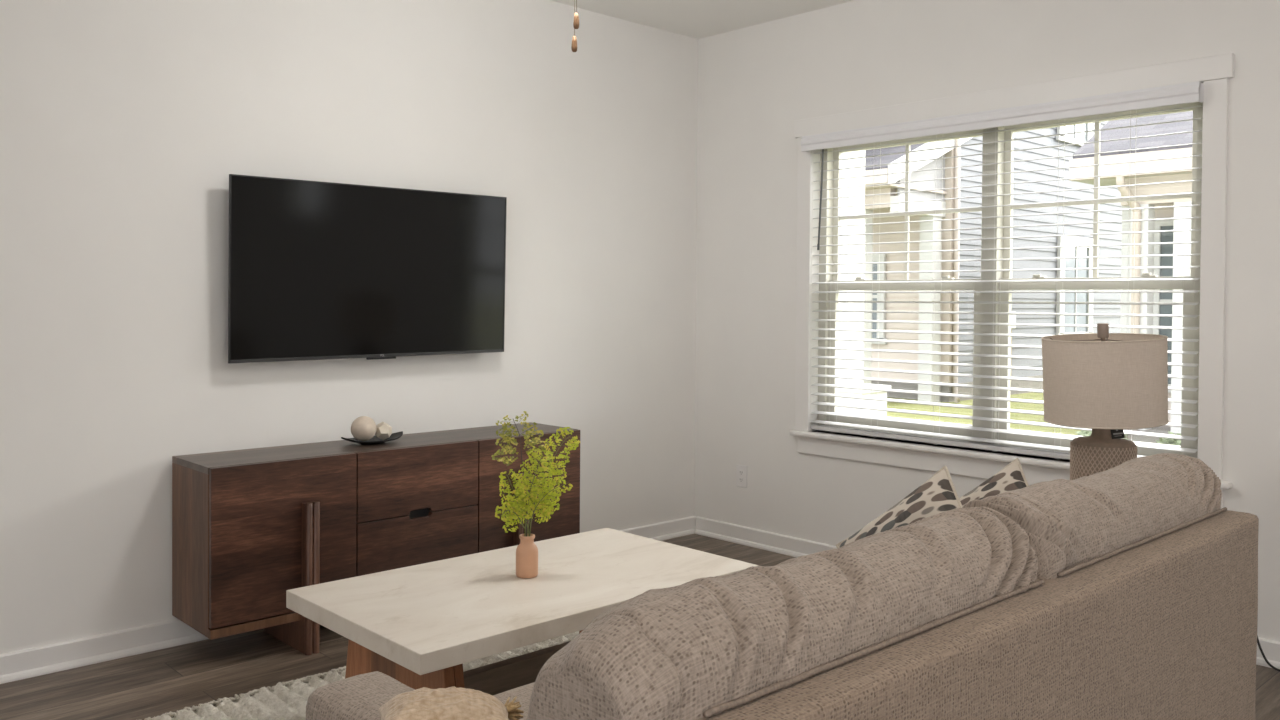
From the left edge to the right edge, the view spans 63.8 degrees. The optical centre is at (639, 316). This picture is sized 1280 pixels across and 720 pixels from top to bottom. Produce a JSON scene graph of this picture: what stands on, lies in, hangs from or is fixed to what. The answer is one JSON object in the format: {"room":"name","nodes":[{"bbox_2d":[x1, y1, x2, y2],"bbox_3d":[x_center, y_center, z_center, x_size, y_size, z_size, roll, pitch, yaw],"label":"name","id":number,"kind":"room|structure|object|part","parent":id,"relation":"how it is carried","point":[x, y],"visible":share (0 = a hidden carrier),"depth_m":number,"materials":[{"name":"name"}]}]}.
{"room":"living room","nodes":[
{"label":"living room","id":0,"kind":"room"},
{"bbox_2d":[0,0,697,653],"bbox_3d":[-2.283,-0.151,3.373,7.300,2.740,0.150,0,1,-43],"label":"wall","id":1,"kind":"structure","parent":0,"point":[125,125],"depth_m":4.06,"materials":[{"name":"paint"}]},
{"bbox_2d":[0,516,695,683],"bbox_3d":[-2.232,1.174,3.328,7.000,0.092,0.027,0,1,-43],"label":"baseboard","id":2,"kind":"structure","parent":1,"relation":"attached to","point":[56,657],"depth_m":3.66,"materials":[{"name":"paint"}]},
{"bbox_2d":[228,174,506,363],"bbox_3d":[-1.108,-0.183,4.315,1.262,0.717,0.099,-1,3,-43],"label":"television","id":3,"kind":"object","parent":1,"relation":"attached to","point":[317,270],"visible":1,"depth_m":4.22,"materials":[{"name":"black plastic"}]},
{"bbox_2d":[0,534,1279,719],"bbox_3d":[0.367,1.339,0.577,7.300,0.120,7.900,0,1,-43],"label":"floor","id":4,"kind":"structure","parent":0,"point":[155,683],"depth_m":3.50,"materials":[{"name":"brown wood"}]},
{"bbox_2d":[144,631,578,719],"bbox_3d":[-0.469,1.219,3.131,2.813,0.042,1.405,0,1,-43],"label":"rug","id":5,"kind":"object","parent":4,"relation":"on","point":[286,700],"visible":0.16,"depth_m":3.25,"materials":[{"name":"fabric"}]},
{"bbox_2d":[286,528,757,695],"bbox_3d":[-0.328,1.009,3.187,1.260,0.408,0.743,0,1,-43],"label":"coffee table","id":6,"kind":"object","parent":5,"relation":"on","point":[417,626],"visible":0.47,"depth_m":3.00,"materials":[{"name":"stone"}]},
{"bbox_3d":[-0.673,1.038,2.863,0.030,0.355,0.609,0,1,-43],"label":"leg","id":7,"kind":"part","parent":6,"relation":"part of","materials":[{"name":"brown wood"}]},
{"bbox_2d":[516,533,537,577],"bbox_3d":[-0.350,0.741,3.191,0.069,0.128,0.069,0,1,-43],"label":"vase","id":8,"kind":"object","parent":6,"relation":"on","point":[526,551],"visible":1,"depth_m":3.17,"materials":[{"name":"ceramic"}]},
{"bbox_2d":[495,501,535,532],"bbox_3d":[-0.386,0.667,3.174,0.123,0.205,0.060,0,1,0],"label":"frond","id":9,"kind":"object","parent":8,"relation":"in","point":[504,517],"visible":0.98,"depth_m":3.17,"materials":[{"name":"green plant"}]},
{"bbox_3d":[-0.391,0.671,3.185,0.104,0.195,0.036,0,1,-23],"label":"stem","id":10,"kind":"part","parent":9,"relation":"part of","materials":[{"name":"green plant"}]},
{"bbox_2d":[499,469,535,535],"bbox_3d":[-0.379,0.620,3.185,0.113,0.299,0.065,0,1,5],"label":"frond","id":11,"kind":"object","parent":8,"relation":"in","point":[501,476],"visible":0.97,"depth_m":3.18,"materials":[{"name":"green plant"}]},
{"bbox_3d":[-0.379,0.625,3.178,0.095,0.288,0.041,0,1,-8],"label":"stem","id":12,"kind":"part","parent":11,"relation":"part of","materials":[{"name":"green plant"}]},
{"bbox_2d":[492,411,548,535],"bbox_3d":[-0.370,0.533,3.201,0.172,0.472,0.100,0,1,2],"label":"frond","id":13,"kind":"object","parent":8,"relation":"in","point":[507,439],"visible":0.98,"depth_m":3.20,"materials":[{"name":"green plant"}]},
{"bbox_2d":[507,446,554,535],"bbox_3d":[-0.338,0.585,3.190,0.148,0.368,0.066,0,1,-3],"label":"frond","id":14,"kind":"object","parent":8,"relation":"in","point":[541,474],"visible":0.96,"depth_m":3.18,"materials":[{"name":"green plant"}]},
{"bbox_2d":[513,477,572,535],"bbox_3d":[-0.305,0.633,3.184,0.196,0.274,0.057,0,1,2],"label":"frond","id":15,"kind":"object","parent":8,"relation":"in","point":[547,500],"visible":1,"depth_m":3.18,"materials":[{"name":"green plant"}]},
{"bbox_2d":[515,427,579,535],"bbox_3d":[-0.298,0.557,3.210,0.222,0.424,0.070,0,1,-5],"label":"frond","id":16,"kind":"object","parent":8,"relation":"in","point":[571,444],"visible":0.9,"depth_m":3.20,"materials":[{"name":"green plant"}]},
{"bbox_2d":[172,422,579,654],"bbox_3d":[-0.978,0.863,4.195,1.647,0.705,0.420,0,1,-43],"label":"sideboard","id":17,"kind":"object","parent":4,"relation":"on","point":[250,527],"visible":0.73,"depth_m":3.82,"materials":[{"name":"brown wood"}]},
{"bbox_3d":[-1.592,0.820,3.663,0.024,0.563,0.348,0,1,-43],"label":"panel","id":18,"kind":"part","parent":17,"relation":"part of","materials":[{"name":"brown wood"}]},
{"bbox_3d":[-0.996,1.082,4.216,1.647,0.030,0.370,0,1,-43],"label":"panel","id":19,"kind":"part","parent":17,"relation":"part of","materials":[{"name":"brown wood"}]},
{"bbox_3d":[-1.275,0.792,3.707,0.542,0.550,0.021,0,1,-43],"label":"door","id":20,"kind":"part","parent":17,"relation":"part of","materials":[{"name":"brown wood"}]},
{"bbox_2d":[341,431,402,444],"bbox_3d":[-1.077,0.492,4.147,0.272,0.038,0.152,0,1,-43],"label":"decorative tray","id":21,"kind":"object","parent":17,"relation":"on","point":[375,440],"visible":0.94,"depth_m":4.14,"materials":[{"name":"black metal"}]},
{"bbox_2d":[351,416,376,440],"bbox_3d":[-1.105,0.447,4.115,0.100,0.100,0.100,0,1,-43],"label":"decorative ball","id":22,"kind":"object","parent":21,"relation":"on","point":[363,428],"visible":0.98,"depth_m":4.08,"materials":[{"name":"stone"}]},
{"bbox_2d":[375,422,391,439],"bbox_3d":[-1.042,0.463,4.177,0.066,0.073,0.068,1,1,20],"label":"ornament","id":23,"kind":"object","parent":21,"relation":"on","point":[384,430],"visible":0.91,"depth_m":4.16,"materials":[{"name":"white ceramic"}]},
{"bbox_3d":[-0.911,0.779,4.120,0.545,0.100,0.020,0,1,-43],"label":"drawer rail","id":24,"kind":"part","parent":17,"relation":"part of","materials":[{"name":"brown wood"}]},
{"bbox_3d":[-0.877,0.923,4.085,0.545,0.282,0.021,0,1,-43],"label":"drawer","id":25,"kind":"part","parent":17,"relation":"part of","materials":[{"name":"brown wood"}]},
{"bbox_3d":[-0.875,0.646,4.081,0.545,0.264,0.021,0,1,-43],"label":"drawer","id":26,"kind":"part","parent":17,"relation":"part of","materials":[{"name":"brown wood"}]},
{"bbox_3d":[-0.476,0.786,4.461,0.546,0.550,0.021,0,1,-43],"label":"door","id":27,"kind":"part","parent":17,"relation":"part of","materials":[{"name":"brown wood"}]},
{"bbox_2d":[306,453,1258,719],"bbox_3d":[0.410,0.794,2.214,2.012,0.922,1.086,0,1,-43],"label":"sofa","id":28,"kind":"object","parent":4,"relation":"on","point":[1127,590],"visible":1,"depth_m":1.69,"materials":[{"name":"beige fabric"}]},
{"bbox_3d":[-0.272,0.943,1.682,0.185,0.505,0.927,0,1,-43],"label":"arm","id":29,"kind":"part","parent":28,"relation":"part of"},
{"bbox_2d":[379,686,523,719],"bbox_3d":[-0.295,0.646,1.632,0.240,0.120,0.239,0,1,-12],"label":"throw pillow","id":30,"kind":"object","parent":28,"relation":"on","point":[450,703],"visible":1,"depth_m":1.59,"materials":[{"name":"beige fabric"}]},
{"bbox_2d":[493,682,534,719],"bbox_3d":[0.029,0.887,2.075,0.795,0.198,0.716,0,1,-43],"label":"seat cushion","id":31,"kind":"object","parent":28,"relation":"on","point":[523,693],"depth_m":2.16,"materials":[{"name":"beige fabric"}]},
{"bbox_2d":[527,507,1037,719],"bbox_3d":[0.275,0.594,1.633,1.018,0.479,0.303,0,1,-43],"label":"cushion","id":32,"kind":"object","parent":28,"relation":"on","point":[725,647],"depth_m":1.39,"materials":[{"name":"beige fabric"}]},
{"bbox_2d":[836,465,962,548],"bbox_3d":[0.621,0.561,2.313,0.444,0.436,0.216,1,1,31],"label":"throw pillow","id":33,"kind":"object","parent":28,"relation":"on","point":[937,495],"visible":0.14,"depth_m":2.33,"materials":[{"name":"fabric"}]},
{"bbox_3d":[0.745,0.835,1.896,1.953,0.708,0.161,0,1,-43],"label":"panel","id":34,"kind":"part","parent":28,"relation":"part of","materials":[{"name":"beige fabric"}]},
{"bbox_2d":[959,458,1028,505],"bbox_3d":[0.910,0.596,2.684,0.452,0.442,0.209,1,1,33],"label":"throw pillow","id":35,"kind":"object","parent":28,"relation":"on","point":[1011,477],"visible":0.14,"depth_m":2.70,"materials":[{"name":"fabric"}]},
{"bbox_2d":[962,453,1221,578],"bbox_3d":[1.005,0.584,2.320,0.973,0.496,0.302,0,1,-43],"label":"cushion","id":36,"kind":"object","parent":28,"relation":"on","point":[1076,528],"depth_m":2.12,"materials":[{"name":"beige fabric"}]},
{"bbox_2d":[1257,635,1279,671],"bbox_3d":[2.215,1.069,3.544,1.023,0.362,0.227,1,1,26],"label":"power cord","id":37,"kind":"object","parent":4,"relation":"on","point":[1258,642],"visible":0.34,"depth_m":3.64,"materials":[{"name":"black plastic"}]},
{"bbox_3d":[1.526,0.953,3.404,0.500,0.585,0.500,0,1,-43],"label":"end table","id":38,"kind":"object","parent":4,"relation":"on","visible":0},
{"bbox_2d":[1041,323,1168,479],"bbox_3d":[1.527,0.341,3.394,0.392,0.640,0.382,0,1,-43],"label":"table lamp","id":39,"kind":"object","parent":38,"relation":"on","point":[1106,383],"visible":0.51,"depth_m":3.25,"materials":[{"name":"fabric"}]},
{"bbox_3d":[1.528,0.205,3.392,0.389,0.291,0.378,0,1,-43],"label":"lamp shade","id":40,"kind":"part","parent":39,"relation":"part of","materials":[{"name":"fabric"}]},
{"bbox_2d":[550,0,853,38],"bbox_3d":[0.387,-1.520,0.535,7.300,0.120,7.900,0,1,-43],"label":"ceiling","id":41,"kind":"structure","parent":0,"point":[698,19],"depth_m":5.15,"materials":[{"name":"paint"}]},
{"bbox_2d":[571,0,578,51],"bbox_3d":[-0.234,-1.184,3.343,1.082,0.644,1.041,0,1,-43],"label":"ceiling fan","id":42,"kind":"object","parent":41,"relation":"hanging from","point":[576,17],"visible":1,"depth_m":3.34,"materials":[{"name":"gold metal"}]},
{"bbox_3d":[-0.213,-0.887,3.350,0.020,0.051,0.020,0,1,-43],"label":"pull knob","id":43,"kind":"part","parent":42,"relation":"part of","materials":[{"name":"brown wood"}]},
{"bbox_3d":[-0.204,-0.948,3.300,0.020,0.051,0.020,0,1,-43],"label":"pull knob","id":44,"kind":"part","parent":42,"relation":"part of","materials":[{"name":"brown wood"}]},
{"bbox_2d":[694,0,1279,641],"bbox_3d":[2.976,-0.109,3.011,0.150,2.740,7.600,0,1,-43],"label":"wall","id":45,"kind":"structure","parent":0,"point":[754,82],"depth_m":4.91,"materials":[{"name":"paint"}]},
{"bbox_2d":[736,464,746,487],"bbox_3d":[0.541,0.849,5.480,0.009,0.118,0.074,0,1,-43],"label":"wall outlet","id":46,"kind":"object","parent":45,"relation":"attached to","point":[741,470],"visible":1,"depth_m":5.48,"materials":[{"name":"plastic"}]},
{"bbox_2d":[795,137,811,430],"bbox_3d":[0.823,-0.164,5.168,0.018,1.475,0.082,0,1,-43],"label":"trim","id":47,"kind":"structure","parent":45,"relation":"attached to","point":[804,166],"depth_m":5.16,"materials":[{"name":"paint"}]},
{"bbox_2d":[694,517,1279,668],"bbox_3d":[2.912,1.216,2.960,0.027,0.092,7.573,0,1,-43],"label":"baseboard","id":48,"kind":"structure","parent":45,"relation":"attached to","point":[760,539],"depth_m":5.31,"materials":[{"name":"paint"}]},
{"bbox_2d":[818,102,1202,459],"bbox_3d":[1.550,-0.149,4.561,0.095,1.475,1.801,0,1,-43],"label":"window","id":49,"kind":"structure","parent":45,"relation":"in","point":[1198,111],"depth_m":4.51,"materials":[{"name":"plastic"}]},
{"bbox_3d":[1.241,0.186,4.875,0.028,0.721,0.840,0,1,-43],"label":"sash","id":50,"kind":"part","parent":49,"relation":"part of","materials":[{"name":"plastic"}]},
{"bbox_3d":[1.270,-0.490,4.888,0.026,0.718,0.840,0,1,-43],"label":"sash","id":51,"kind":"part","parent":49,"relation":"part of","materials":[{"name":"plastic"}]},
{"bbox_2d":[801,81,1203,458],"bbox_3d":[1.460,-0.149,4.487,0.119,1.464,1.825,0,1,-43],"label":"window blind","id":52,"kind":"object","parent":49,"relation":"attached to","point":[1191,92],"visible":0.86,"depth_m":4.44,"materials":[{"name":"white plastic"}]},
{"bbox_3d":[0.957,-0.137,5.066,0.056,1.414,0.014,0,1,-43],"label":"lift cord","id":53,"kind":"part","parent":52,"relation":"part of","materials":[{"name":"white fabric"}]},
{"bbox_3d":[1.121,-0.133,4.892,0.056,1.414,0.014,0,1,-43],"label":"lift cord","id":54,"kind":"part","parent":52,"relation":"part of","materials":[{"name":"white fabric"}]},
{"bbox_3d":[1.347,-0.128,4.652,0.056,1.414,0.014,0,1,-43],"label":"lift cord","id":55,"kind":"part","parent":52,"relation":"part of","materials":[{"name":"white fabric"}]},
{"bbox_3d":[1.483,0.565,4.514,0.054,0.020,1.779,0,1,-43],"label":"rail","id":56,"kind":"part","parent":52,"relation":"part of","materials":[{"name":"white plastic"}]},
{"bbox_3d":[1.543,-0.123,4.446,0.056,1.414,0.014,0,1,-43],"label":"lift cord","id":57,"kind":"part","parent":52,"relation":"part of","materials":[{"name":"white fabric"}]},
{"bbox_3d":[1.732,-0.119,4.245,0.056,1.414,0.014,0,1,-43],"label":"lift cord","id":58,"kind":"part","parent":52,"relation":"part of","materials":[{"name":"white fabric"}]},
{"bbox_3d":[1.928,-0.115,4.038,0.056,1.414,0.014,0,1,-43],"label":"lift cord","id":59,"kind":"part","parent":52,"relation":"part of","materials":[{"name":"white fabric"}]},
{"bbox_3d":[1.853,0.200,4.227,0.028,0.721,0.800,0,1,-43],"label":"sash","id":60,"kind":"part","parent":49,"relation":"part of","materials":[{"name":"plastic"}]},
{"bbox_3d":[1.882,-0.476,4.240,0.026,0.718,0.800,0,1,-43],"label":"sash","id":61,"kind":"part","parent":49,"relation":"part of","materials":[{"name":"plastic"}]},
{"bbox_2d":[789,430,1232,508],"bbox_3d":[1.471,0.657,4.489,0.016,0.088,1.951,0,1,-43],"label":"trim","id":62,"kind":"structure","parent":45,"relation":"attached to","point":[958,465],"depth_m":4.68,"materials":[{"name":"paint"}]},
{"bbox_2d":[794,53,1233,137],"bbox_3d":[1.472,-0.930,4.470,0.024,0.088,2.001,0,1,-43],"label":"trim","id":63,"kind":"structure","parent":45,"relation":"attached to","point":[1216,67],"depth_m":4.28,"materials":[{"name":"paint"}]},
{"bbox_2d":[1197,78,1228,480],"bbox_3d":[2.115,-0.134,3.800,0.018,1.475,0.082,0,1,-43],"label":"trim","id":64,"kind":"structure","parent":45,"relation":"attached to","point":[1215,103],"depth_m":3.79,"materials":[{"name":"paint"}]},
{"label":"outside","id":65,"kind":"structure","parent":0,"visible":0},
{"bbox_2d":[887,392,1080,434],"bbox_3d":[11.466,1.421,23.169,39.840,0.100,70.000,0,1,-43],"label":"lawn","id":66,"kind":"structure","parent":65,"point":[1033,395],"depth_m":15.39,"materials":[{"name":"green plant"}]},
{"bbox_2d":[838,150,890,415],"bbox_3d":[1.500,-0.289,7.376,0.340,3.650,0.500,0,1,-43],"label":"porch column","id":67,"kind":"structure","parent":66,"relation":"on","point":[860,181],"depth_m":7.30,"materials":[{"name":"white wood"}]},
{"bbox_2d":[863,121,1121,402],"bbox_3d":[5.394,-3.453,23.519,12.938,9.550,10.000,0,1,-43],"label":"neighbouring house","id":68,"kind":"structure","parent":66,"relation":"on","point":[1113,192],"depth_m":17.81,"materials":[{"name":"beige wood"}]},
{"bbox_3d":[3.947,-0.299,18.265,0.030,1.340,0.670,0,1,-43],"label":"pane","id":69,"kind":"part","parent":68,"relation":"part of","materials":[{"name":"grey glass"}]},
{"bbox_3d":[8.507,-4.115,20.137,1.050,1.280,0.030,0,1,-43],"label":"pane","id":70,"kind":"part","parent":68,"relation":"part of","materials":[{"name":"white glass"}]},
{"bbox_3d":[8.572,-0.536,20.276,1.100,1.680,0.030,0,1,-43],"label":"pane","id":71,"kind":"part","parent":68,"relation":"part of","materials":[{"name":"glass"}]},
{"bbox_2d":[1076,430,1127,439],"bbox_3d":[4.640,1.292,10.321,0.522,0.452,0.552,1,1,7],"label":"shrub","id":72,"kind":"object","parent":66,"relation":"on","point":[1083,432],"visible":0.02,"depth_m":10.30,"materials":[{"name":"green plant"}]},
{"bbox_2d":[1069,111,1192,442],"bbox_3d":[12.757,-1.330,12.112,10.317,5.750,11.040,0,1,-43],"label":"neighbouring house","id":73,"kind":"structure","parent":66,"relation":"on","point":[1183,126],"depth_m":12.19,"materials":[{"name":"beige"}]},
{"bbox_3d":[6.539,-0.139,12.463,0.030,1.930,0.450,0,1,-43],"label":"pane","id":74,"kind":"part","parent":73,"relation":"part of","materials":[{"name":"grey glass"}]},
{"bbox_2d":[1156,431,1180,445],"bbox_3d":[5.187,1.318,9.880,0.527,0.422,0.528,0,1,-43],"label":"shrub","id":75,"kind":"object","parent":66,"relation":"on","point":[1168,441],"visible":0.09,"depth_m":9.88,"materials":[{"name":"green plant"}]}
]}

